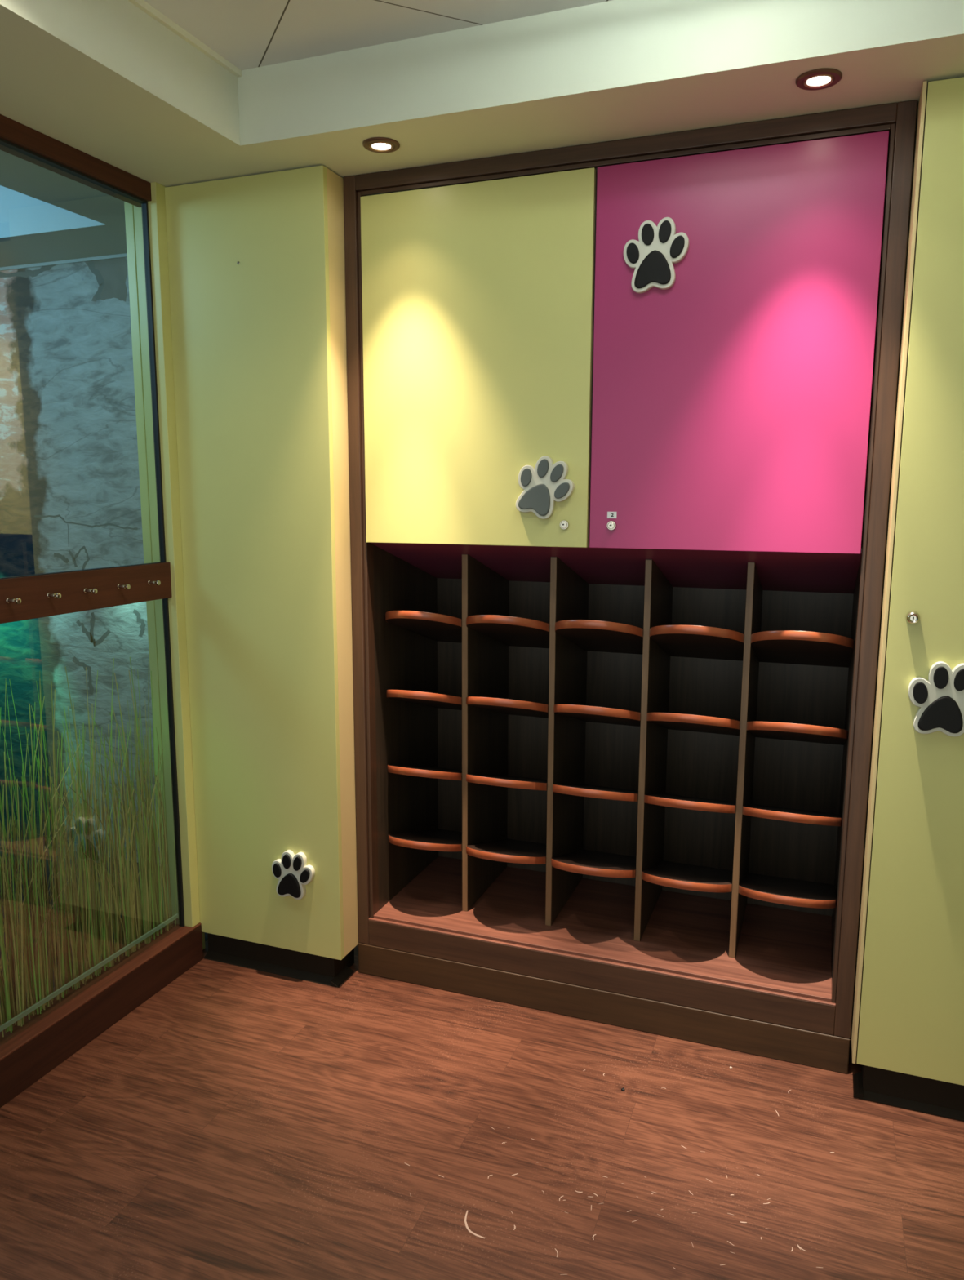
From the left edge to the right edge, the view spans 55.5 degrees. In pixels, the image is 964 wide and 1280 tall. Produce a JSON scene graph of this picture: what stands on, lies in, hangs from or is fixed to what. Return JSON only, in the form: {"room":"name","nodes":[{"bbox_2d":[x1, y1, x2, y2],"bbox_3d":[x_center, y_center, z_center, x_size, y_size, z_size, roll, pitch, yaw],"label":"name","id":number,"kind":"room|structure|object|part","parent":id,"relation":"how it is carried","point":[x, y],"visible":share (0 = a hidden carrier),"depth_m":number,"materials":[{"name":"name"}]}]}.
{"room":"kids club cloakroom","nodes":[
{"label":"kids club cloakroom","id":0,"kind":"room"},
{"bbox_2d":[0,257,159,865],"bbox_3d":[-2.158,-0.303,3.805,3.034,2.304,0.061,4,10,20],"label":"wall","id":1,"kind":"structure","parent":0,"point":[70,491],"depth_m":3.52,"materials":[{"name":"grey stone"}]},
{"bbox_2d":[0,253,127,271],"bbox_3d":[-2.218,-1.429,3.615,2.925,0.011,0.005,4,10,20],"label":"trim","id":2,"kind":"structure","parent":1,"relation":"attached to","point":[124,255],"depth_m":3.35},
{"bbox_2d":[124,182,205,950],"bbox_3d":[-0.948,-0.131,2.760,0.142,2.300,0.096,4,10,20],"label":"wall","id":3,"kind":"structure","parent":0,"point":[157,206],"depth_m":2.70,"materials":[{"name":"painted plaster"}]},
{"bbox_2d":[0,114,203,1107],"bbox_3d":[-1.521,0.111,1.222,0.150,2.299,3.294,4,10,20],"label":"window","id":4,"kind":"structure","parent":3,"relation":"in","point":[33,1049],"depth_m":2.45,"materials":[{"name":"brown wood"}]},
{"bbox_3d":[-1.476,0.058,1.198,0.056,0.105,3.292,4,10,20],"label":"coat rail","id":5,"kind":"part","parent":4,"relation":"part of","materials":[{"name":"brown wood"}]},
{"bbox_2d":[0,657,176,1037],"bbox_3d":[-1.288,0.616,2.018,0.094,0.996,1.740,4,10,20],"label":"dried grass","id":6,"kind":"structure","parent":4,"relation":"on","point":[139,911],"depth_m":2.49,"materials":[{"name":"plant"}]},
{"bbox_3d":[-1.530,1.190,1.396,0.136,0.114,3.294,4,10,20],"label":"sill","id":7,"kind":"part","parent":4,"relation":"part of","materials":[{"name":"brown wood"}]},
{"bbox_2d":[0,838,963,1279],"bbox_3d":[-1.477,1.217,1.781,5.900,0.060,4.040,4,10,20],"label":"floor","id":8,"kind":"structure","parent":0,"point":[237,1122],"depth_m":2.05,"materials":[{"name":"wood"}]},
{"bbox_2d":[164,164,358,987],"bbox_3d":[-0.638,-0.121,2.710,0.534,2.295,0.151,4,10,20],"label":"wall","id":9,"kind":"structure","parent":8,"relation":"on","point":[256,263],"depth_m":2.61,"materials":[{"name":"paint"}]},
{"bbox_2d":[271,849,315,899],"bbox_3d":[-0.562,0.698,2.718,0.140,0.146,0.022,4,10,20],"label":"plaque","id":10,"kind":"object","parent":9,"relation":"attached to","point":[292,872],"visible":1,"depth_m":2.71,"materials":[{"name":"plastic"}]},
{"bbox_3d":[-0.394,-0.152,2.623,0.019,2.205,0.129,4,10,20],"label":"panel","id":11,"kind":"part","parent":9,"relation":"part of","materials":[{"name":"yellow paint"}]},
{"bbox_2d":[343,99,917,1073],"bbox_3d":[0.370,-0.107,2.635,1.403,2.299,0.532,4,10,20],"label":"cabinet","id":12,"kind":"object","parent":8,"relation":"on","point":[612,749],"visible":1,"depth_m":2.46,"materials":[{"name":"brown wood"}]},
{"bbox_3d":[-0.247,0.251,2.933,0.012,1.165,0.498,4,10,20],"label":"panel","id":13,"kind":"part","parent":12,"relation":"part of","materials":[{"name":"brown wood"}]},
{"bbox_2d":[386,617,462,643],"bbox_3d":[-0.124,-0.035,2.853,0.239,0.165,0.474,4,10,20],"label":"shelf","id":14,"kind":"object","parent":12,"relation":"attached to","point":[398,630],"depth_m":2.82,"materials":[{"name":"brown wood"}]},
{"bbox_2d":[387,697,462,710],"bbox_3d":[-0.125,0.195,2.890,0.239,0.165,0.474,4,10,20],"label":"shelf","id":15,"kind":"object","parent":12,"relation":"attached to","point":[393,703],"depth_m":2.85,"materials":[{"name":"brown wood"}]},
{"bbox_2d":[389,828,462,844],"bbox_3d":[-0.126,0.646,2.962,0.239,0.165,0.474,4,10,20],"label":"shelf","id":16,"kind":"object","parent":12,"relation":"attached to","point":[397,836],"depth_m":2.90,"materials":[{"name":"brown wood"}]},
{"bbox_2d":[389,764,462,780],"bbox_3d":[-0.125,0.425,2.927,0.239,0.165,0.474,4,10,20],"label":"shelf","id":17,"kind":"object","parent":12,"relation":"attached to","point":[397,772],"depth_m":2.77,"materials":[{"name":"brown wood"}]},
{"bbox_3d":[-0.024,-0.715,2.424,0.642,0.923,0.019,4,10,20],"label":"door","id":18,"kind":"part","parent":12,"relation":"part of","materials":[{"name":"laminate"}]},
{"bbox_2d":[466,838,546,857],"bbox_3d":[0.119,0.662,2.870,0.249,0.165,0.474,4,10,20],"label":"shelf","id":19,"kind":"object","parent":12,"relation":"attached to","point":[476,847],"depth_m":2.82,"materials":[{"name":"brown wood"}]},
{"bbox_2d":[466,773,547,787],"bbox_3d":[0.120,0.441,2.835,0.249,0.165,0.474,4,10,20],"label":"shelf","id":20,"kind":"object","parent":12,"relation":"attached to","point":[473,780],"depth_m":2.67,"materials":[{"name":"brown wood"}]},
{"bbox_2d":[466,704,548,718],"bbox_3d":[0.121,0.210,2.798,0.249,0.165,0.474,4,10,20],"label":"shelf","id":21,"kind":"object","parent":12,"relation":"attached to","point":[473,711],"depth_m":2.77,"materials":[{"name":"brown wood"}]},
{"bbox_2d":[466,622,549,648],"bbox_3d":[0.121,-0.020,2.762,0.249,0.165,0.474,4,10,20],"label":"shelf","id":22,"kind":"object","parent":12,"relation":"attached to","point":[479,635],"depth_m":2.73,"materials":[{"name":"brown wood"}]},
{"bbox_2d":[515,455,574,519],"bbox_3d":[0.162,-0.396,2.380,0.155,0.162,0.022,4,10,20],"label":"plaque","id":23,"kind":"object","parent":12,"relation":"attached to","point":[544,484],"visible":1,"depth_m":2.37,"materials":[{"name":"plastic"}]},
{"bbox_2d":[551,848,636,876],"bbox_3d":[0.368,0.677,2.777,0.247,0.165,0.474,4,10,20],"label":"shelf","id":24,"kind":"object","parent":12,"relation":"attached to","point":[565,862],"depth_m":2.72,"materials":[{"name":"brown wood"}]},
{"bbox_2d":[555,784,638,801],"bbox_3d":[0.369,0.456,2.742,0.247,0.165,0.474,4,10,20],"label":"shelf","id":25,"kind":"object","parent":12,"relation":"attached to","point":[564,793],"depth_m":2.57,"materials":[{"name":"brown wood"}]},
{"bbox_2d":[555,711,640,726],"bbox_3d":[0.370,0.226,2.705,0.247,0.165,0.474,4,10,20],"label":"shelf","id":26,"kind":"object","parent":12,"relation":"attached to","point":[562,718],"depth_m":2.68,"materials":[{"name":"brown wood"}]},
{"bbox_2d":[555,627,643,654],"bbox_3d":[0.370,-0.005,2.669,0.247,0.165,0.474,4,10,20],"label":"shelf","id":27,"kind":"object","parent":12,"relation":"attached to","point":[568,641],"depth_m":2.65,"materials":[{"name":"brown wood"}]},
{"bbox_3d":[0.284,0.925,2.581,1.327,0.082,0.050,4,10,20],"label":"frame rail","id":28,"kind":"part","parent":12,"relation":"part of","materials":[{"name":"brown wood"}]},
{"bbox_3d":[0.365,0.853,2.788,1.327,0.024,0.509,4,10,20],"label":"board","id":29,"kind":"part","parent":12,"relation":"part of","materials":[{"name":"brown wood"}]},
{"bbox_3d":[0.290,-1.190,2.245,1.327,0.039,0.050,4,10,20],"label":"frame rail","id":30,"kind":"part","parent":12,"relation":"part of","materials":[{"name":"brown wood"}]},
{"bbox_2d":[623,217,689,293],"bbox_3d":[0.417,-0.924,2.199,0.155,0.166,0.022,4,10,20],"label":"decoration","id":31,"kind":"object","parent":12,"relation":"attached to","point":[652,258],"visible":1,"depth_m":2.19,"materials":[{"name":"plastic"}]},
{"bbox_3d":[0.461,-0.217,2.864,1.330,2.115,0.012,4,10,20],"label":"panel","id":32,"kind":"part","parent":12,"relation":"part of","materials":[{"name":"brown wood"}]},
{"bbox_2d":[642,860,733,891],"bbox_3d":[0.617,0.693,2.684,0.247,0.165,0.474,4,10,20],"label":"shelf","id":33,"kind":"object","parent":12,"relation":"attached to","point":[691,875],"depth_m":2.64,"materials":[{"name":"brown wood"}]},
{"bbox_2d":[647,794,736,809],"bbox_3d":[0.617,0.471,2.649,0.247,0.165,0.474,4,10,20],"label":"shelf","id":34,"kind":"object","parent":12,"relation":"attached to","point":[655,802],"depth_m":2.50,"materials":[{"name":"brown wood"}]},
{"bbox_2d":[647,720,740,735],"bbox_3d":[0.618,0.241,2.612,0.247,0.165,0.474,4,10,20],"label":"shelf","id":35,"kind":"object","parent":12,"relation":"attached to","point":[654,727],"depth_m":2.61,"materials":[{"name":"brown wood"}]},
{"bbox_2d":[649,633,744,661],"bbox_3d":[0.619,0.011,2.576,0.247,0.165,0.474,4,10,20],"label":"shelf","id":36,"kind":"object","parent":12,"relation":"attached to","point":[663,646],"depth_m":2.57,"materials":[{"name":"brown wood"}]},
{"bbox_3d":[0.587,-0.677,2.195,0.651,0.923,0.019,4,10,20],"label":"door","id":37,"kind":"part","parent":12,"relation":"part of","materials":[{"name":"laminate"}]},
{"bbox_2d":[739,872,836,900],"bbox_3d":[0.866,0.708,2.591,0.249,0.165,0.474,4,10,20],"label":"shelf","id":38,"kind":"object","parent":12,"relation":"attached to","point":[757,886],"depth_m":2.60,"materials":[{"name":"brown wood"}]},
{"bbox_2d":[744,804,841,817],"bbox_3d":[0.867,0.487,2.556,0.249,0.165,0.474,4,10,20],"label":"shelf","id":39,"kind":"object","parent":12,"relation":"attached to","point":[762,811],"depth_m":2.57,"materials":[{"name":"brown wood"}]},
{"bbox_2d":[746,729,847,745],"bbox_3d":[0.867,0.257,2.519,0.249,0.165,0.474,4,10,20],"label":"shelf","id":40,"kind":"object","parent":12,"relation":"attached to","point":[778,737],"depth_m":2.53,"materials":[{"name":"brown wood"}]},
{"bbox_2d":[751,639,853,667],"bbox_3d":[0.868,0.026,2.483,0.249,0.165,0.474,4,10,20],"label":"shelf","id":41,"kind":"object","parent":12,"relation":"attached to","point":[765,653],"depth_m":2.48,"materials":[{"name":"brown wood"}]},
{"bbox_3d":[0.986,0.327,2.473,0.012,1.165,0.498,4,10,20],"label":"panel","id":42,"kind":"part","parent":12,"relation":"part of","materials":[{"name":"brown wood"}]},
{"bbox_2d":[851,76,963,1120],"bbox_3d":[1.305,0.001,1.976,0.814,2.295,0.166,4,10,20],"label":"tall cabinet","id":43,"kind":"object","parent":8,"relation":"on","point":[910,1046],"visible":1,"depth_m":2.06,"materials":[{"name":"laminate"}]},
{"bbox_3d":[0.932,-0.069,2.119,0.008,2.203,0.145,4,10,20],"label":"panel","id":44,"kind":"part","parent":43,"relation":"part of","materials":[{"name":"beige laminate"}]},
{"bbox_2d":[907,661,963,737],"bbox_3d":[1.028,0.131,2.023,0.158,0.165,0.022,4,10,20],"label":"decoration","id":45,"kind":"object","parent":43,"relation":"attached to","point":[940,699],"visible":1,"depth_m":2.02,"materials":[{"name":"plastic"}]},
{"bbox_2d":[0,0,963,266],"bbox_3d":[-1.470,-1.232,1.392,5.900,0.300,4.040,4,10,20],"label":"ceiling","id":46,"kind":"structure","parent":0,"point":[447,81],"depth_m":2.01,"materials":[{"name":"paint"}]},
{"bbox_2d":[128,0,241,77],"bbox_3d":[-1.139,-1.146,0.785,0.012,0.014,3.108,4,10,20],"label":"trim","id":47,"kind":"structure","parent":46,"relation":"attached to","point":[143,5],"depth_m":2.03,"materials":[{"name":"paint"}]},
{"bbox_2d":[362,137,399,153],"bbox_3d":[-0.246,-1.206,2.237,0.090,0.008,0.090,4,10,20],"label":"recessed light","id":48,"kind":"object","parent":46,"relation":"in","point":[375,144],"visible":1,"depth_m":2.23,"materials":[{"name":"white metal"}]},
{"bbox_2d":[795,67,842,90],"bbox_3d":[0.690,-1.147,1.877,0.090,0.008,0.090,4,10,20],"label":"recessed light","id":49,"kind":"object","parent":46,"relation":"in","point":[819,78],"visible":1,"depth_m":1.87,"materials":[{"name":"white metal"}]},
{"bbox_2d":[855,186,919,966],"bbox_3d":[0.658,-0.301,2.899,2.865,2.600,0.060,4,10,20],"label":"wall","id":50,"kind":"structure","parent":0,"point":[911,186],"depth_m":2.65,"materials":[{"name":"paint"}]}
]}

